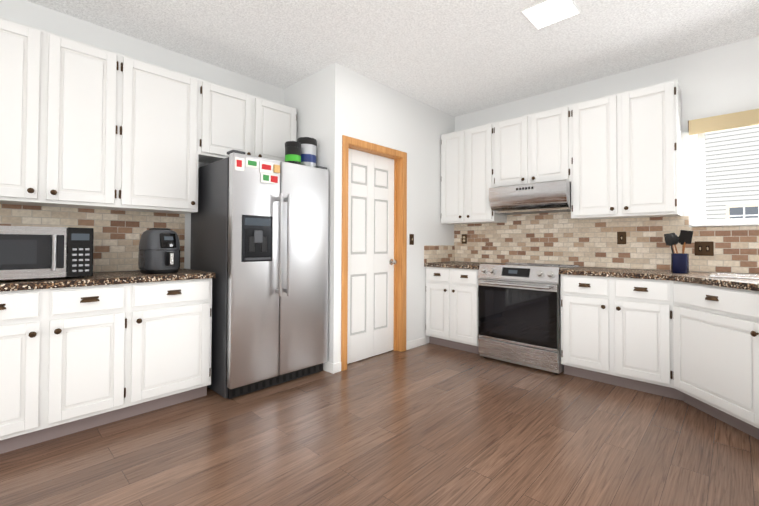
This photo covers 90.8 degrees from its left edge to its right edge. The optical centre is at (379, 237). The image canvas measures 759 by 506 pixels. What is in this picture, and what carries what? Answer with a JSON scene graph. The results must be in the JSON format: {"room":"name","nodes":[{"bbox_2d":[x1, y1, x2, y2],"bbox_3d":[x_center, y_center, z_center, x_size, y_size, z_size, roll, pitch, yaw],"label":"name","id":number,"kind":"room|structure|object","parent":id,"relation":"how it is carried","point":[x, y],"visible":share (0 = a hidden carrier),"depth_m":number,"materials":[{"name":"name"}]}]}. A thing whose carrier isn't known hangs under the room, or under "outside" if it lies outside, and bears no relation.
{"room":"kitchen","nodes":[
{"label":"kitchen","id":0,"kind":"room"},
{"bbox_2d":[0,0,283,271],"bbox_3d":[-2.394,-0.204,2.536,0.150,2.744,8.063,-1,-1,44],"label":"wall","id":1,"kind":"structure","parent":0,"point":[28,13],"depth_m":2.95,"materials":[{"name":"white paint"}]},
{"bbox_2d":[0,17,119,209],"bbox_3d":[-2.171,-0.750,2.402,0.357,1.068,0.780,-1,-1,44],"label":"upper cabinet","id":2,"kind":"object","parent":1,"relation":"attached to","point":[59,110],"visible":1,"depth_m":2.35,"materials":[{"name":"white paint"}]},
{"bbox_2d":[0,204,184,271],"bbox_3d":[-2.510,0.012,2.297,0.008,0.461,2.462,-1,-1,44],"label":"backsplash","id":3,"kind":"structure","parent":1,"relation":"attached to","point":[117,234],"depth_m":2.80,"materials":[{"name":"tile"}]},
{"bbox_2d":[109,54,198,213],"bbox_3d":[-1.718,-0.740,2.878,0.357,1.068,0.535,-1,-1,44],"label":"upper cabinet","id":4,"kind":"object","parent":1,"relation":"attached to","point":[158,141],"visible":1,"depth_m":2.76,"materials":[{"name":"white paint"}]},
{"bbox_2d":[198,79,296,163],"bbox_3d":[-1.217,-0.962,3.407,0.357,0.604,0.915,-1,-1,44],"label":"upper cabinet","id":5,"kind":"object","parent":1,"relation":"attached to","point":[246,123],"visible":0.69,"depth_m":3.23,"materials":[{"name":"white paint"}]},
{"bbox_2d":[283,63,454,362],"bbox_3d":[-0.031,-0.167,4.300,0.839,2.744,1.948,-1,-1,44],"label":"wall","id":6,"kind":"structure","parent":0,"point":[332,104],"depth_m":3.75,"materials":[{"name":"white paint"}]},
{"bbox_2d":[323,361,337,373],"bbox_3d":[-0.702,1.148,3.573,0.851,0.085,0.030,-1,-1,44],"label":"baseboard","id":7,"kind":"structure","parent":6,"relation":"attached to","point":[332,368],"depth_m":3.30,"materials":[{"name":"white wood"}]},
{"bbox_2d":[347,148,396,363],"bbox_3d":[-0.077,0.172,3.732,0.103,2.033,0.754,-1,-1,44],"label":"pantry door","id":8,"kind":"structure","parent":6,"relation":"in","point":[372,262],"depth_m":3.74,"materials":[{"name":"white paint"}]},
{"bbox_2d":[341,135,406,370],"bbox_3d":[-0.067,0.138,3.723,0.131,2.115,0.902,-1,-1,44],"label":"door frame","id":9,"kind":"structure","parent":6,"relation":"attached to","point":[346,141],"depth_m":3.96,"materials":[{"name":"brown wood"}]},
{"bbox_2d":[409,234,413,244],"bbox_3d":[0.355,0.018,4.082,0.017,0.116,0.072,-1,-1,44],"label":"switch plate","id":10,"kind":"object","parent":6,"relation":"attached to","point":[411,239],"visible":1,"depth_m":4.08,"materials":[{"name":"brown metal"}]},
{"bbox_2d":[406,337,425,349],"bbox_3d":[0.402,1.162,4.123,0.012,0.085,0.349,-1,-1,44],"label":"baseboard","id":11,"kind":"structure","parent":6,"relation":"attached to","point":[421,341],"depth_m":4.11,"materials":[{"name":"white wood"}]},
{"bbox_2d":[424,245,454,262],"bbox_3d":[0.724,0.190,4.475,0.008,0.199,0.626,-1,-1,44],"label":"backsplash","id":12,"kind":"structure","parent":6,"relation":"attached to","point":[439,253],"depth_m":4.46,"materials":[{"name":"tile"}]},
{"bbox_2d":[0,343,758,505],"bbox_3d":[0.261,1.201,-0.020,7.500,0.120,8.063,-1,-1,44],"label":"floor","id":13,"kind":"structure","parent":0,"point":[429,424],"depth_m":2.08,"materials":[{"name":"brown wood"}]},
{"bbox_2d":[0,289,44,453],"bbox_3d":[-2.207,0.722,2.131,0.657,0.880,0.400,-1,-1,44],"label":"base cabinet","id":14,"kind":"object","parent":13,"relation":"on","point":[22,323],"visible":0.98,"depth_m":2.02,"materials":[{"name":"white paint"}]},
{"bbox_2d":[41,284,127,441],"bbox_3d":[-1.933,0.728,2.419,0.657,0.880,0.395,-1,-1,44],"label":"base cabinet","id":15,"kind":"object","parent":13,"relation":"on","point":[85,355],"visible":0.98,"depth_m":2.21,"materials":[{"name":"white paint"}]},
{"bbox_2d":[123,278,211,418],"bbox_3d":[-1.616,0.734,2.752,0.657,0.880,0.525,-1,-1,44],"label":"base cabinet","id":16,"kind":"object","parent":13,"relation":"on","point":[169,343],"visible":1,"depth_m":2.53,"materials":[{"name":"white paint"}]},
{"bbox_2d":[190,150,328,398],"bbox_3d":[-1.008,0.277,3.231,0.848,1.814,0.885,-1,-1,44],"label":"fridge","id":17,"kind":"object","parent":13,"relation":"on","point":[259,237],"visible":0.96,"depth_m":2.89,"materials":[{"name":"grey metal"}]},
{"bbox_2d":[285,141,300,164],"bbox_3d":[-0.751,-0.707,3.252,0.141,0.254,0.141,-1,-1,44],"label":"tub","id":18,"kind":"object","parent":17,"relation":"on","point":[292,151],"visible":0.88,"depth_m":3.19,"materials":[{"name":"black plastic"}]},
{"bbox_2d":[297,137,316,166],"bbox_3d":[-0.663,-0.743,3.410,0.183,0.331,0.183,-1,-1,44],"label":"tub","id":19,"kind":"object","parent":17,"relation":"on","point":[308,151],"visible":0.75,"depth_m":3.33,"materials":[{"name":"white plastic"}]},
{"bbox_2d":[426,267,479,353],"bbox_3d":[0.962,0.768,4.223,0.680,0.880,0.657,-1,-1,44],"label":"base cabinet","id":20,"kind":"object","parent":13,"relation":"on","point":[451,307],"visible":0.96,"depth_m":4.01,"materials":[{"name":"white paint"}]},
{"bbox_2d":[424,261,505,269],"bbox_3d":[0.971,0.308,4.237,0.685,0.040,0.625,-1,-1,44],"label":"countertop","id":21,"kind":"structure","parent":20,"relation":"on","point":[464,265],"depth_m":4.10,"materials":[{"name":"stone"}]},
{"bbox_2d":[478,262,579,374],"bbox_3d":[1.459,0.734,3.693,0.758,0.937,0.728,-1,-1,44],"label":"range","id":22,"kind":"object","parent":13,"relation":"on","point":[519,313],"visible":0.94,"depth_m":3.45,"materials":[{"name":"silver metal"}]},
{"bbox_2d":[561,274,674,398],"bbox_3d":[2.048,0.757,3.189,0.775,0.880,0.657,-1,-1,44],"label":"base cabinet","id":23,"kind":"object","parent":13,"relation":"on","point":[616,331],"visible":1,"depth_m":2.94,"materials":[{"name":"white paint"}]},
{"bbox_2d":[675,389,683,400],"bbox_3d":[2.211,0.752,2.761,0.075,0.880,0.160,-1,-1,44],"label":"base cabinet","id":24,"kind":"object","parent":13,"relation":"on","point":[679,395],"visible":0.21,"depth_m":2.75,"materials":[{"name":"grey wood"}]},
{"bbox_2d":[673,281,758,439],"bbox_3d":[2.269,0.746,2.392,0.351,0.880,0.663,0,-1,-1],"label":"base cabinet","id":25,"kind":"object","parent":13,"relation":"on","point":[716,350],"visible":0.98,"depth_m":2.36,"materials":[{"name":"white paint"}]},
{"bbox_3d":[-2.735,0.711,1.578,0.657,0.880,1.130,-1,-1,44],"label":"base cabinet","id":26,"kind":"object","parent":13,"relation":"on","visible":0},
{"bbox_2d":[0,269,214,291],"bbox_3d":[-2.280,0.261,2.073,0.626,0.040,2.462,-1,-1,44],"label":"countertop","id":27,"kind":"structure","parent":26,"relation":"on","point":[112,278],"depth_m":2.31,"materials":[{"name":"stone"}]},
{"bbox_2d":[0,226,93,280],"bbox_3d":[-2.082,0.090,2.190,0.445,0.305,0.600,-1,-1,44],"label":"microwave","id":28,"kind":"object","parent":27,"relation":"on","point":[29,252],"visible":1,"depth_m":2.12,"materials":[{"name":"silver metal"}]},
{"bbox_2d":[138,228,179,273],"bbox_3d":[-1.584,0.092,2.705,0.339,0.321,0.230,0,-1,35],"label":"air fryer","id":29,"kind":"object","parent":27,"relation":"on","point":[159,251],"visible":1,"depth_m":2.61,"materials":[{"name":"black plastic"}]},
{"bbox_2d":[26,0,758,116],"bbox_3d":[0.274,-1.663,0.024,7.500,0.120,8.063,-1,-1,44],"label":"ceiling","id":30,"kind":"structure","parent":0,"point":[455,58],"depth_m":2.91,"materials":[{"name":"white paint"}]},
{"bbox_2d":[520,0,580,29],"bbox_3d":[1.176,-1.553,2.572,0.300,0.013,0.300,-1,-1,44],"label":"ceiling light panel","id":31,"kind":"object","parent":30,"relation":"attached to","point":[541,14],"visible":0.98,"depth_m":2.56,"materials":[{"name":"white plastic"}]},
{"bbox_2d":[455,36,758,273],"bbox_3d":[2.996,-0.175,2.867,7.500,2.744,0.150,-1,-1,44],"label":"wall","id":32,"kind":"structure","parent":0,"point":[721,80],"depth_m":3.15,"materials":[{"name":"white paint"}]},
{"bbox_2d":[462,234,466,243],"bbox_3d":[1.040,0.014,4.603,0.072,0.116,0.010,-1,-1,44],"label":"electrical outlet plate","id":33,"kind":"object","parent":32,"relation":"attached to","point":[464,238],"visible":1,"depth_m":4.60,"materials":[{"name":"brown metal"}]},
{"bbox_2d":[441,122,506,224],"bbox_3d":[1.072,-0.706,4.354,0.680,1.068,0.357,-1,-1,44],"label":"upper cabinet","id":34,"kind":"object","parent":32,"relation":"attached to","point":[467,169],"visible":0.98,"depth_m":4.22,"materials":[{"name":"white paint"}]},
{"bbox_2d":[494,104,570,187],"bbox_3d":[1.598,-0.883,3.857,0.770,0.724,0.357,-1,-1,44],"label":"upper cabinet","id":35,"kind":"object","parent":32,"relation":"attached to","point":[532,148],"visible":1,"depth_m":3.72,"materials":[{"name":"white paint"}]},
{"bbox_2d":[489,180,570,214],"bbox_3d":[1.570,-0.391,3.822,0.758,0.258,0.434,-1,-1,44],"label":"range hood","id":36,"kind":"object","parent":35,"relation":"attached to","point":[548,197],"visible":0.96,"depth_m":3.66,"materials":[{"name":"silver metal"}]},
{"bbox_2d":[454,212,758,273],"bbox_3d":[2.304,-0.124,3.415,3.760,0.809,0.008,-1,-1,44],"label":"backsplash","id":37,"kind":"structure","parent":32,"relation":"attached to","point":[565,238],"depth_m":3.58,"materials":[{"name":"tile"}]},
{"bbox_2d":[617,232,625,243],"bbox_3d":[2.236,0.002,3.459,0.072,0.116,0.017,-1,-1,44],"label":"switch plate","id":38,"kind":"object","parent":32,"relation":"attached to","point":[621,237],"visible":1,"depth_m":3.46,"materials":[{"name":"brown metal"}]},
{"bbox_2d":[571,79,681,219],"bbox_3d":[2.159,-0.716,3.319,0.782,1.068,0.357,-1,-1,44],"label":"upper cabinet","id":39,"kind":"object","parent":32,"relation":"attached to","point":[626,154],"visible":1,"depth_m":3.17,"materials":[{"name":"white paint"}]},
{"bbox_2d":[695,241,713,255],"bbox_3d":[2.652,0.088,3.061,0.118,0.116,0.017,-1,-1,44],"label":"switch plate","id":40,"kind":"object","parent":32,"relation":"attached to","point":[704,248],"visible":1,"depth_m":3.06,"materials":[{"name":"brown metal"}]},
{"bbox_2d":[688,109,758,134],"bbox_3d":[3.109,-0.912,2.612,1.475,0.120,0.081,-1,-1,44],"label":"shade","id":41,"kind":"object","parent":32,"relation":"attached to","point":[727,121],"visible":1,"depth_m":2.94,"materials":[{"name":"beige fabric"}]},
{"bbox_2d":[691,223,758,226],"bbox_3d":[3.156,-0.106,2.654,1.455,0.020,0.135,-1,-1,44],"label":"window sill","id":42,"kind":"structure","parent":32,"relation":"attached to","point":[726,224],"depth_m":2.95,"materials":[{"name":"white"}]},
{"bbox_2d":[697,133,758,223],"bbox_3d":[3.219,-0.542,2.724,1.375,0.855,0.060,-1,-1,44],"label":"window","id":43,"kind":"structure","parent":32,"relation":"in","point":[702,219],"depth_m":3.15,"materials":[{"name":"white"}]},
{"bbox_3d":[1.649,0.724,1.130,0.651,0.880,0.799,-1,-1,44],"label":"base cabinet","id":44,"kind":"object","parent":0,"visible":0},
{"bbox_2d":[559,267,758,290],"bbox_3d":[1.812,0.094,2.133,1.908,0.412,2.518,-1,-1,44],"label":"countertop","id":45,"kind":"structure","parent":44,"relation":"on","point":[744,281],"depth_m":2.77,"materials":[{"name":"stone"}]},
{"bbox_2d":[664,230,692,273],"bbox_3d":[2.317,0.106,2.903,0.186,0.333,0.108,-1,-1,44],"label":"utensil crock","id":46,"kind":"object","parent":45,"relation":"on","point":[680,263],"visible":1,"depth_m":2.86,"materials":[{"name":"blue ceramic"}]},
{"label":"outside","id":47,"kind":"structure","parent":0,"visible":0},
{"bbox_2d":[705,125,758,218],"bbox_3d":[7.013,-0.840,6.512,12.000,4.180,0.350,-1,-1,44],"label":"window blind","id":48,"kind":"object","parent":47,"point":[731,173],"visible":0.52,"depth_m":7.04,"materials":[{"name":"white plastic"}]}
]}

